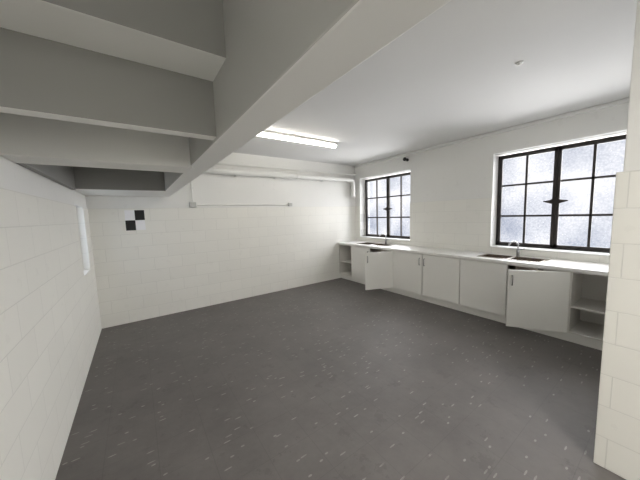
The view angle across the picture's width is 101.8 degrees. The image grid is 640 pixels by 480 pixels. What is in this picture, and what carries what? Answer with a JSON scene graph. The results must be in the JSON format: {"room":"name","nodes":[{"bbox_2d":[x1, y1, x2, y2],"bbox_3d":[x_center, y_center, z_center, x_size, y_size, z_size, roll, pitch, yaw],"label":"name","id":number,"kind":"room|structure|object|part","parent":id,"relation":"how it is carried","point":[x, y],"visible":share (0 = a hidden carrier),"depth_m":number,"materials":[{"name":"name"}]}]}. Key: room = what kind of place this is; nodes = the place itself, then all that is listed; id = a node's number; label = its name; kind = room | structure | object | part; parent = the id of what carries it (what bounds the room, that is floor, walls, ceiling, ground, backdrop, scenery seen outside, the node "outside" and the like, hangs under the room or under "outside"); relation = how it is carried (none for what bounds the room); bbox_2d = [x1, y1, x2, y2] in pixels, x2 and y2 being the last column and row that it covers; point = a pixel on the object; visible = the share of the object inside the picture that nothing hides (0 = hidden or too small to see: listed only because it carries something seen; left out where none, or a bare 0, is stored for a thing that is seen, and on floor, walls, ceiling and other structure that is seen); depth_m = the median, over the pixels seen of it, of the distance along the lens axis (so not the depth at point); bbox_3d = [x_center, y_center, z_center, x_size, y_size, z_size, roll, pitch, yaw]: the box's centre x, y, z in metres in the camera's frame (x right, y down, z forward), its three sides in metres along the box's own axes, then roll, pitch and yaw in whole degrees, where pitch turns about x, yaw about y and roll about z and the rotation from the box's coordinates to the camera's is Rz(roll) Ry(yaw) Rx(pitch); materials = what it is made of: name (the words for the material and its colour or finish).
{"room":"utility room","nodes":[
{"label":"utility room","id":0,"kind":"room"},
{"bbox_2d":[0,156,101,479],"bbox_3d":[-1.175,0.180,0.580,0.200,2.800,7.680,-6,7,-35],"label":"wall","id":1,"kind":"structure","parent":0,"point":[50,320],"depth_m":1.65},
{"bbox_2d":[85,153,355,328],"bbox_3d":[-1.172,-0.289,5.377,5.780,2.800,0.200,-6,7,-35],"label":"wall","id":2,"kind":"structure","parent":0,"point":[185,258],"depth_m":4.81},
{"bbox_2d":[124,210,145,230],"bbox_3d":[-2.873,-0.307,4.043,0.250,0.310,0.002,-6,7,-35],"label":"target","id":3,"kind":"object","parent":2,"relation":"attached to","point":[134,219],"visible":1,"depth_m":4.04,"materials":[{"name":"paper"}]},
{"bbox_2d":[190,181,192,201],"bbox_3d":[-2.206,-0.895,4.469,0.044,0.474,0.030,-6,7,-35],"label":"vertical conduit","id":4,"kind":"object","parent":2,"relation":"attached to","point":[191,187],"visible":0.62,"depth_m":4.47,"materials":[{"name":"paint"}]},
{"bbox_2d":[189,202,196,207],"bbox_3d":[-2.190,-0.609,4.487,0.110,0.098,0.056,-6,7,-35],"label":"junction box","id":5,"kind":"object","parent":2,"relation":"attached to","point":[191,204],"visible":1,"depth_m":4.47,"materials":[{"name":"white plastic"}]},
{"bbox_2d":[197,204,288,205],"bbox_3d":[-1.414,-0.681,5.046,1.806,0.024,0.024,-6,7,-35],"label":"conduit","id":6,"kind":"object","parent":2,"relation":"attached to","point":[197,204],"visible":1,"depth_m":4.89,"materials":[{"name":"paint"}]},
{"bbox_2d":[204,167,355,196],"bbox_3d":[-0.795,-1.155,5.376,4.070,0.480,0.153,-6,7,-35],"label":"pipe","id":7,"kind":"object","parent":2,"relation":"attached to","point":[213,170],"visible":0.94,"depth_m":5.29,"materials":[{"name":"paint"}]},
{"bbox_2d":[217,162,355,175],"bbox_3d":[-0.798,-1.490,5.410,4.158,0.054,0.054,-6,7,-35],"label":"pipe","id":8,"kind":"object","parent":2,"relation":"attached to","point":[218,163],"visible":0.57,"depth_m":5.38,"materials":[{"name":"metal"}]},
{"bbox_2d":[55,278,625,479],"bbox_3d":[1.089,1.391,2.398,5.780,0.100,7.870,-6,7,-35],"label":"floor","id":9,"kind":"structure","parent":0,"point":[335,379],"depth_m":2.29,"materials":[{"name":"grey plastic"}]},
{"bbox_2d":[339,244,351,275],"bbox_3d":[0.830,0.461,6.442,0.535,0.740,0.462,-6,7,-35],"label":"base cabinet","id":10,"kind":"object","parent":9,"relation":"on","point":[345,268],"visible":0.37,"depth_m":6.53,"materials":[{"name":"white wood"}]},
{"bbox_2d":[351,246,392,289],"bbox_3d":[1.089,0.535,5.599,1.091,0.740,1.212,-6,7,-35],"label":"base cabinet","id":11,"kind":"object","parent":9,"relation":"on","point":[376,268],"visible":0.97,"depth_m":5.07,"materials":[{"name":"laminate"}]},
{"bbox_3d":[0.912,0.520,5.850,0.018,0.724,0.589,-6,7,-35],"label":"door","id":12,"kind":"part","parent":11,"relation":"part of","materials":[{"name":"laminate"}]},
{"bbox_3d":[1.151,0.591,5.048,0.589,0.724,0.018,-3,6,-13],"label":"door","id":13,"kind":"part","parent":11,"relation":"part of","materials":[{"name":"laminate"}]},
{"bbox_2d":[393,251,460,303],"bbox_3d":[2.013,0.592,4.732,0.588,0.740,1.297,-6,7,-35],"label":"base cabinet","id":14,"kind":"object","parent":9,"relation":"on","point":[438,277],"visible":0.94,"depth_m":4.49,"materials":[{"name":"laminate"}]},
{"bbox_3d":[1.620,0.596,4.854,0.018,0.724,0.639,-6,7,-35],"label":"door","id":15,"kind":"part","parent":14,"relation":"part of","materials":[{"name":"laminate"}]},
{"bbox_3d":[1.996,0.636,4.324,0.018,0.724,0.639,-6,7,-35],"label":"door","id":16,"kind":"part","parent":14,"relation":"part of","materials":[{"name":"laminate"}]},
{"bbox_2d":[338,241,608,275],"bbox_3d":[2.049,0.203,4.679,0.603,0.038,4.715,-6,7,-35],"label":"countertop","id":17,"kind":"structure","parent":14,"relation":"on","point":[556,264],"depth_m":3.70,"materials":[{"name":"laminate"}]},
{"bbox_2d":[356,242,391,251],"bbox_3d":[1.234,0.174,5.831,0.354,0.165,0.824,-6,7,-35],"label":"sink","id":18,"kind":"object","parent":17,"relation":"in","point":[364,243],"visible":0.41,"depth_m":5.79,"materials":[{"name":"metal"}]},
{"bbox_2d":[372,244,386,251],"bbox_3d":[1.347,0.188,5.673,0.270,0.160,0.350,-6,7,-35],"label":"basin","id":19,"kind":"object","parent":18,"relation":"in","point":[373,250],"depth_m":5.67,"materials":[{"name":"metal"}]},
{"bbox_2d":[478,254,549,270],"bbox_3d":[2.734,0.334,3.720,0.354,0.165,0.774,-6,7,-35],"label":"sink","id":20,"kind":"object","parent":17,"relation":"in","point":[507,257],"visible":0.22,"depth_m":3.63,"materials":[{"name":"metal"}]},
{"bbox_2d":[484,254,510,267],"bbox_3d":[2.629,0.325,3.869,0.270,0.160,0.325,-6,7,-35],"label":"basin","id":21,"kind":"object","parent":20,"relation":"in","point":[485,255],"depth_m":3.95,"materials":[{"name":"metal"}]},
{"bbox_2d":[509,257,543,270],"bbox_3d":[2.840,0.348,3.572,0.270,0.160,0.325,-6,7,-35],"label":"basin","id":22,"kind":"object","parent":20,"relation":"in","point":[512,258],"depth_m":3.58,"materials":[{"name":"metal"}]},
{"bbox_2d":[508,241,524,255],"bbox_3d":[2.866,0.127,3.819,0.224,0.231,0.080,-1,6,7],"label":"tap","id":23,"kind":"object","parent":17,"relation":"on","point":[517,243],"visible":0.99,"depth_m":3.81,"materials":[{"name":"silver metal"}]},
{"bbox_3d":[2.837,0.098,3.812,0.177,0.171,0.022,-3,6,-9],"label":"spout","id":24,"kind":"part","parent":23,"relation":"part of","materials":[{"name":"silver metal"}]},
{"bbox_2d":[341,274,602,349],"bbox_3d":[2.072,1.019,4.758,0.450,0.120,4.710,-6,7,-35],"label":"plinth","id":25,"kind":"object","parent":9,"relation":"on","point":[577,339],"visible":0.24,"depth_m":3.86,"materials":[{"name":"laminate"}]},
{"bbox_2d":[459,259,570,332],"bbox_3d":[2.629,0.683,3.607,0.888,0.740,1.253,-6,7,-35],"label":"base cabinet","id":26,"kind":"object","parent":9,"relation":"on","point":[539,300],"visible":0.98,"depth_m":3.21,"materials":[{"name":"laminate"}]},
{"bbox_3d":[2.366,0.675,3.803,0.018,0.724,0.621,-6,7,-35],"label":"door","id":27,"kind":"part","parent":26,"relation":"part of","materials":[{"name":"laminate"}]},
{"bbox_3d":[2.627,0.731,3.154,0.601,0.724,0.018,0,6,22],"label":"door","id":28,"kind":"part","parent":26,"relation":"part of","materials":[{"name":"laminate"}]},
{"bbox_2d":[567,272,607,341],"bbox_3d":[3.276,0.722,3.000,0.535,0.740,0.492,-6,7,-35],"label":"base cabinet","id":29,"kind":"object","parent":9,"relation":"on","point":[588,292],"visible":0.42,"depth_m":3.17,"materials":[{"name":"white wood"}]},
{"bbox_2d":[571,298,605,313],"bbox_3d":[3.286,0.782,3.012,0.495,0.018,0.456,-6,7,-35],"label":"shelf","id":30,"kind":"object","parent":29,"relation":"attached to","point":[597,305],"depth_m":3.08,"materials":[{"name":"white wood"}]},
{"bbox_2d":[233,0,636,165],"bbox_3d":[1.000,-1.519,2.113,5.780,0.150,7.870,-6,7,-35],"label":"ceiling","id":31,"kind":"structure","parent":0,"point":[454,75],"depth_m":2.43,"materials":[{"name":"paint"}]},
{"bbox_2d":[0,0,225,196],"bbox_3d":[-1.859,-0.954,2.343,0.910,0.845,3.860,-6,7,-35],"label":"soffit","id":32,"kind":"structure","parent":31,"relation":"attached to","point":[98,97],"depth_m":1.02,"materials":[{"name":"paint"}]},
{"bbox_2d":[257,130,336,147],"bbox_3d":[-0.356,-1.541,3.969,1.520,0.085,0.084,-6,7,-35],"label":"fluorescent light","id":33,"kind":"object","parent":31,"relation":"attached to","point":[266,133],"visible":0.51,"depth_m":3.94,"materials":[{"name":"white plastic"}]},
{"bbox_2d":[160,0,450,196],"bbox_3d":[-0.944,-0.950,1.943,0.142,0.830,5.570,-6,7,-35],"label":"beam","id":34,"kind":"structure","parent":31,"relation":"attached to","point":[281,54],"depth_m":0.73,"materials":[{"name":"paint"}]},
{"bbox_2d":[515,61,523,65],"bbox_3d":[1.651,-1.458,2.156,0.060,0.020,0.060,-6,7,-35],"label":"ceiling fitting","id":35,"kind":"object","parent":31,"relation":"attached to","point":[519,63],"visible":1,"depth_m":2.14,"materials":[{"name":"white plastic"}]},
{"bbox_2d":[355,103,628,263],"bbox_3d":[3.273,-0.262,3.707,0.350,2.800,7.680,-6,7,-35],"label":"wall","id":36,"kind":"structure","parent":0,"point":[453,188],"depth_m":4.42,"materials":[{"name":"white paint"}]},
{"bbox_2d":[361,236,409,240],"bbox_3d":[1.528,-0.038,6.079,0.212,0.020,1.470,-6,7,-35],"label":"sill","id":37,"kind":"structure","parent":36,"relation":"attached to","point":[400,239],"depth_m":5.94,"materials":[{"name":"paint"}]},
{"bbox_2d":[365,172,409,238],"bbox_3d":[1.596,-0.768,6.072,0.070,1.430,1.470,-6,7,-35],"label":"window","id":38,"kind":"structure","parent":36,"relation":"in","point":[387,178],"depth_m":6.07,"materials":[{"name":"paint"}]},
{"bbox_2d":[354,98,628,167],"bbox_3d":[2.249,-1.704,4.646,0.050,0.050,4.770,-6,7,-35],"label":"trim","id":39,"kind":"structure","parent":36,"relation":"attached to","point":[626,100],"depth_m":3.77,"materials":[{"name":"paint"}]},
{"bbox_2d":[490,245,609,255],"bbox_3d":[3.248,0.146,3.659,0.212,0.020,1.460,-6,7,-35],"label":"sill","id":40,"kind":"structure","parent":36,"relation":"attached to","point":[493,246],"depth_m":3.57,"materials":[{"name":"paint"}]},
{"bbox_2d":[496,134,625,252],"bbox_3d":[3.316,-0.584,3.652,0.070,1.430,1.460,-6,7,-35],"label":"window","id":41,"kind":"structure","parent":36,"relation":"in","point":[555,201],"depth_m":3.65,"materials":[{"name":"paint"}]},
{"bbox_3d":[3.304,-0.531,3.647,0.035,0.145,0.270,-6,7,-35],"label":"handle","id":42,"kind":"part","parent":41,"relation":"part of","materials":[{"name":"paint"}]},
{"bbox_2d":[593,0,639,479],"bbox_3d":[3.453,-0.009,1.071,2.420,2.800,2.750,-6,7,-35],"label":"wall","id":43,"kind":"structure","parent":0,"point":[617,436],"depth_m":1.48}
]}

